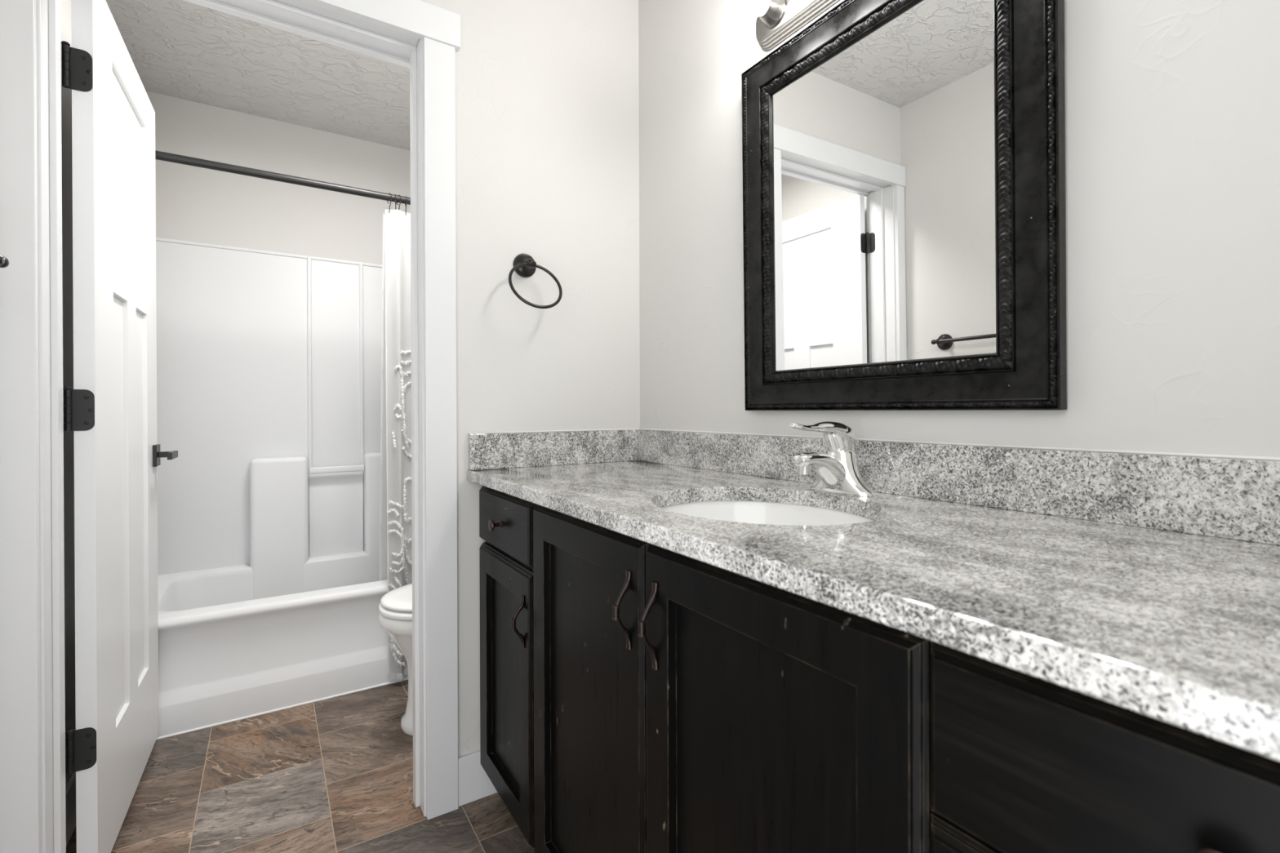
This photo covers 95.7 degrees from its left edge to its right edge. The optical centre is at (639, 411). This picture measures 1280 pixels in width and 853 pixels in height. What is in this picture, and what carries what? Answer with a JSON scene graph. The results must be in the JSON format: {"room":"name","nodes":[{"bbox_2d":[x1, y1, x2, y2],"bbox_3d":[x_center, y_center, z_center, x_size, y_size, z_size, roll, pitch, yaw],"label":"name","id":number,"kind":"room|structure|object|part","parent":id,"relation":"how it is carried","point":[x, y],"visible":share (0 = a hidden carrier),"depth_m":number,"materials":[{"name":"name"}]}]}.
{"room":"bathroom","nodes":[
{"label":"bathroom","id":0,"kind":"room"},
{"bbox_2d":[60,0,121,786],"bbox_3d":[-1.223,-0.132,1.004,0.100,2.419,3.496,0,0,-33],"label":"wall","id":1,"kind":"structure","parent":0,"point":[65,5],"depth_m":1.50,"materials":[{"name":"white paint"}]},
{"bbox_2d":[0,253,8,267],"bbox_3d":[-0.935,-0.256,0.705,0.062,0.069,0.679,0,0,-33],"label":"towel bar","id":2,"kind":"object","parent":1,"relation":"attached to","point":[4,262],"visible":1,"depth_m":0.99,"materials":[{"name":"black metal"}]},
{"bbox_2d":[65,772,75,846],"bbox_3d":[-1.493,1.011,1.538,0.012,0.131,0.695,0,0,-33],"label":"baseboard","id":3,"kind":"structure","parent":1,"relation":"attached to","point":[70,788],"depth_m":1.47,"materials":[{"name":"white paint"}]},
{"bbox_2d":[61,0,177,852],"bbox_3d":[-1.405,0.038,1.574,0.151,2.030,0.722,0,0,-31],"label":"door","id":4,"kind":"structure","parent":1,"relation":"in","point":[111,415],"depth_m":1.40,"materials":[{"name":"white paint"}]},
{"bbox_3d":[-1.551,0.140,1.857,0.010,0.068,0.065,0,0,-31],"label":"handle","id":5,"kind":"part","parent":4,"relation":"part of","materials":[{"name":"black metal"}]},
{"bbox_3d":[-1.502,0.138,1.833,0.048,0.022,0.117,0,0,-31],"label":"lever","id":6,"kind":"part","parent":4,"relation":"part of","materials":[{"name":"black metal"}]},
{"bbox_2d":[155,150,410,204],"bbox_3d":[-1.090,-0.851,2.237,1.461,0.072,0.072,0,0,-33],"label":"shower rod","id":7,"kind":"object","parent":1,"relation":"attached to","point":[159,155],"visible":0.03,"depth_m":2.08,"materials":[{"name":"black metal"}]},
{"bbox_2d":[379,210,387,581],"bbox_3d":[-0.783,-0.017,2.491,0.618,1.576,0.079,0,0,-33],"label":"curtain liner","id":8,"kind":"object","parent":7,"relation":"hanging from","point":[383,500],"visible":0.03,"depth_m":2.36,"materials":[{"name":"white plastic"}]},
{"bbox_2d":[386,192,391,213],"bbox_3d":[-0.995,-0.829,2.298,0.040,0.078,0.006,0,0,43],"label":"curtain hook","id":9,"kind":"object","parent":7,"relation":"hanging from","point":[389,193],"visible":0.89,"depth_m":2.29,"materials":[{"name":"black metal"}]},
{"bbox_2d":[385,208,412,681],"bbox_3d":[-0.733,0.122,2.423,0.610,1.854,0.096,0,0,-33],"label":"shower curtain","id":10,"kind":"object","parent":7,"relation":"hanging from","point":[397,224],"visible":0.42,"depth_m":2.29,"materials":[{"name":"white fabric"}]},
{"bbox_2d":[107,0,409,150],"bbox_3d":[-0.570,-1.375,1.423,1.662,0.060,3.496,0,0,-33],"label":"ceiling","id":11,"kind":"structure","parent":0,"point":[181,49],"depth_m":2.29,"materials":[{"name":"white paint"}]},
{"bbox_2d":[146,90,410,264],"bbox_3d":[-1.483,-0.137,2.855,1.462,2.419,0.100,0,0,-33],"label":"wall","id":12,"kind":"structure","parent":0,"point":[197,204],"depth_m":2.66,"materials":[{"name":"white paint"}]},
{"bbox_2d":[66,680,534,852],"bbox_3d":[-0.562,1.104,1.430,1.662,0.060,3.496,0,0,-33],"label":"floor","id":13,"kind":"structure","parent":0,"point":[333,775],"depth_m":1.62,"materials":[{"name":"tile"}]},
{"bbox_2d":[155,236,408,740],"bbox_3d":[-1.264,0.169,2.516,1.459,1.810,0.705,0,0,-33],"label":"bathtub","id":14,"kind":"object","parent":13,"relation":"on","point":[270,590],"visible":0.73,"depth_m":2.56,"materials":[{"name":"white plastic"}]},
{"bbox_2d":[157,550,365,613],"bbox_3d":[-1.285,0.841,2.554,1.459,0.314,0.611,0,0,-33],"label":"basin","id":15,"kind":"object","parent":14,"relation":"in","point":[206,586],"depth_m":2.55,"materials":[{"name":"white plastic"}]},
{"bbox_3d":[-1.449,-0.024,2.803,1.459,1.424,0.022,0,0,-33],"label":"panel","id":16,"kind":"part","parent":14,"relation":"part of","materials":[{"name":"white plastic"}]},
{"bbox_3d":[-1.460,0.490,2.784,0.232,0.415,0.026,0,0,-33],"label":"recess panel","id":17,"kind":"part","parent":14,"relation":"part of","materials":[{"name":"white plastic"}]},
{"bbox_2d":[378,583,413,735],"bbox_3d":[-0.561,0.686,2.104,0.716,0.772,0.482,0,0,-33],"label":"toilet","id":18,"kind":"object","parent":13,"relation":"on","point":[395,606],"visible":0.17,"depth_m":1.90,"materials":[{"name":"white ceramic"}]},
{"bbox_3d":[-0.648,0.654,2.047,0.506,0.020,0.374,0,0,-33],"label":"seat","id":19,"kind":"part","parent":18,"relation":"part of","materials":[{"name":"white plastic"}]},
{"bbox_3d":[-0.644,0.628,2.050,0.505,0.022,0.364,0,0,-33],"label":"lid","id":20,"kind":"part","parent":18,"relation":"part of","materials":[{"name":"white plastic"}]},
{"bbox_2d":[479,485,536,848],"bbox_3d":[-0.134,0.630,1.573,0.558,0.884,0.378,0,0,-33],"label":"base cabinet","id":21,"kind":"object","parent":13,"relation":"on","point":[505,520],"visible":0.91,"depth_m":1.42,"materials":[{"name":"paint"}]},
{"bbox_3d":[-0.358,0.280,1.431,0.030,0.030,0.030,0,0,-33],"label":"knob","id":22,"kind":"part","parent":21,"relation":"part of","materials":[{"name":"brown metal"}]},
{"bbox_3d":[-0.337,0.279,1.444,0.020,0.148,0.372,0,0,-33],"label":"drawer","id":23,"kind":"part","parent":21,"relation":"part of","materials":[{"name":"black wood"}]},
{"bbox_3d":[-0.276,0.476,1.305,0.029,0.118,0.012,0,0,-33],"label":"handle","id":24,"kind":"part","parent":21,"relation":"part of","materials":[{"name":"brown metal"}]},
{"bbox_2d":[533,504,933,852],"bbox_3d":[0.214,0.630,1.031,0.558,0.884,0.910,0,0,-33],"label":"base cabinet","id":25,"kind":"object","parent":13,"relation":"on","point":[682,704],"visible":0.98,"depth_m":0.78,"materials":[{"name":"paint"}]},
{"bbox_3d":[-0.109,0.591,1.091,0.020,0.773,0.448,0,0,-33],"label":"door","id":26,"kind":"part","parent":25,"relation":"part of","materials":[{"name":"paint"}]},
{"bbox_3d":[-0.029,0.317,0.920,0.029,0.124,0.012,0,0,-33],"label":"handle","id":27,"kind":"part","parent":25,"relation":"part of","materials":[{"name":"brown metal"}]},
{"bbox_3d":[0.012,0.319,0.857,0.029,0.128,0.012,0,0,-33],"label":"handle","id":28,"kind":"part","parent":25,"relation":"part of","materials":[{"name":"brown metal"}]},
{"bbox_3d":[0.135,0.591,0.710,0.020,0.773,0.452,0,0,-33],"label":"door","id":29,"kind":"part","parent":25,"relation":"part of","materials":[{"name":"paint"}]},
{"bbox_2d":[466,428,1279,761],"bbox_3d":[0.224,0.122,1.025,0.567,0.132,1.712,0,0,-33],"label":"countertop","id":30,"kind":"structure","parent":25,"relation":"on","point":[1145,583],"depth_m":0.70,"materials":[{"name":"stone"}]},
{"bbox_2d":[662,500,872,525],"bbox_3d":[0.213,0.266,1.017,0.404,0.156,0.466,0,0,-33],"label":"sink","id":31,"kind":"object","parent":30,"relation":"in","point":[747,512],"visible":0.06,"depth_m":1.19,"materials":[{"name":"white ceramic"}]},
{"bbox_2d":[789,421,875,497],"bbox_3d":[0.353,0.088,1.131,0.166,0.140,0.135,0,0,-6],"label":"faucet","id":32,"kind":"object","parent":30,"relation":"on","point":[837,471],"visible":1,"depth_m":1.10,"materials":[{"name":"silver metal"}]},
{"bbox_3d":[0.349,0.117,1.107,0.140,0.083,0.060,0,0,-33],"label":"spout","id":33,"kind":"part","parent":32,"relation":"part of","materials":[{"name":"silver metal"}]},
{"bbox_3d":[0.341,0.038,1.102,0.145,0.038,0.054,0,0,-33],"label":"lever","id":34,"kind":"part","parent":32,"relation":"part of","materials":[{"name":"silver metal"}]},
{"bbox_3d":[0.389,0.052,1.133,0.066,0.055,0.057,0,0,-33],"label":"handle","id":35,"kind":"part","parent":32,"relation":"part of","materials":[{"name":"silver metal"}]},
{"bbox_2d":[930,640,1279,852],"bbox_3d":[0.571,0.630,0.476,0.558,0.884,0.410,0,0,-33],"label":"base cabinet","id":36,"kind":"object","parent":13,"relation":"on","point":[1021,762],"visible":0.72,"depth_m":0.42,"materials":[{"name":"paint"}]},
{"bbox_3d":[0.360,0.508,0.359,0.020,0.294,0.378,0,0,-33],"label":"drawer","id":37,"kind":"part","parent":36,"relation":"part of","materials":[{"name":"black wood"}]},
{"bbox_3d":[0.340,0.277,0.344,0.030,0.030,0.030,0,0,-33],"label":"knob","id":38,"kind":"part","parent":36,"relation":"part of","materials":[{"name":"brown metal"}]},
{"bbox_2d":[417,0,639,757],"bbox_3d":[-0.650,-0.136,1.556,1.462,2.419,0.125,0,0,-33],"label":"wall","id":39,"kind":"structure","parent":0,"point":[547,91],"depth_m":1.71,"materials":[{"name":"white paint"}]},
{"bbox_2d":[0,0,41,852],"bbox_3d":[-1.200,0.049,1.118,0.054,2.055,0.018,0,0,-33],"label":"trim","id":40,"kind":"structure","parent":39,"relation":"attached to","point":[20,753],"depth_m":1.11,"materials":[{"name":"white paint"}]},
{"bbox_2d":[36,0,426,852],"bbox_3d":[-0.913,0.042,1.393,0.717,2.065,0.035,0,0,-33],"label":"trim","id":41,"kind":"structure","parent":39,"relation":"attached to","point":[54,6],"depth_m":1.21,"materials":[{"name":"white paint"}]},
{"bbox_2d":[183,0,409,67],"bbox_3d":[-0.935,0.003,1.462,0.876,2.143,0.025,0,0,-33],"label":"trim","id":42,"kind":"structure","parent":39,"relation":"attached to","point":[213,4],"depth_m":1.49,"materials":[{"name":"white paint"}]},
{"bbox_2d":[301,0,460,51],"bbox_3d":[-0.858,-1.024,1.333,0.876,0.088,0.025,0,0,-33],"label":"trim","id":43,"kind":"structure","parent":39,"relation":"attached to","point":[418,19],"depth_m":1.49,"materials":[{"name":"white paint"}]},
{"bbox_2d":[422,36,457,820],"bbox_3d":[-0.532,0.046,1.547,0.080,2.055,0.018,0,0,-33],"label":"trim","id":44,"kind":"structure","parent":39,"relation":"attached to","point":[438,58],"depth_m":1.54,"materials":[{"name":"white paint"}]},
{"bbox_2d":[457,750,497,806],"bbox_3d":[-0.246,1.006,1.734,0.594,0.131,0.012,0,0,-33],"label":"baseboard","id":45,"kind":"structure","parent":39,"relation":"attached to","point":[474,784],"depth_m":1.59,"materials":[{"name":"white paint"}]},
{"bbox_2d":[508,253,562,308],"bbox_3d":[-0.302,-0.371,1.631,0.157,0.177,0.124,0,0,-33],"label":"towel ring","id":46,"kind":"object","parent":39,"relation":"attached to","point":[524,264],"visible":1,"depth_m":1.65,"materials":[{"name":"black metal"}]},
{"bbox_3d":[-0.310,-0.422,1.642,0.026,0.025,0.026,0,0,-33],"label":"post","id":47,"kind":"part","parent":46,"relation":"part of","materials":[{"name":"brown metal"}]},
{"bbox_2d":[638,0,1279,457],"bbox_3d":[0.091,-0.139,1.848,0.100,2.419,3.496,0,0,-33],"label":"wall","id":48,"kind":"structure","parent":0,"point":[1172,107],"depth_m":0.83,"materials":[{"name":"white paint"}]},
{"bbox_2d":[731,0,839,50],"bbox_3d":[0.400,-0.924,1.127,0.152,0.100,0.610,0,0,-33],"label":"vanity light","id":49,"kind":"object","parent":48,"relation":"attached to","point":[776,20],"visible":1,"depth_m":1.31,"materials":[{"name":"silver metal"}]},
{"bbox_2d":[731,0,786,28],"bbox_3d":[0.263,-0.928,1.311,0.120,0.080,0.080,0,0,-33],"label":"socket","id":50,"kind":"object","parent":49,"relation":"attached to","point":[771,14],"depth_m":1.31,"materials":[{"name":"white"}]},
{"bbox_2d":[741,0,1066,410],"bbox_3d":[0.448,-0.421,1.156,0.036,0.836,0.684,0,0,-32],"label":"wall mirror","id":51,"kind":"object","parent":48,"relation":"attached to","point":[904,161],"visible":1,"depth_m":1.07,"materials":[{"name":"black wood"}]},
{"bbox_2d":[772,0,995,370],"bbox_3d":[0.452,-0.421,1.158,0.010,0.649,0.497,-1,1,-32],"label":"mirror glass","id":52,"kind":"object","parent":51,"relation":"attached to","point":[884,141],"depth_m":1.11,"materials":[{"name":"silver mirror"}]},
{"bbox_2d":[634,429,1279,545],"bbox_3d":[0.453,0.108,1.172,0.022,0.099,1.712,0,0,-33],"label":"backsplash","id":53,"kind":"structure","parent":48,"relation":"attached to","point":[1227,498],"depth_m":0.88,"materials":[{"name":"stone"}]}
]}

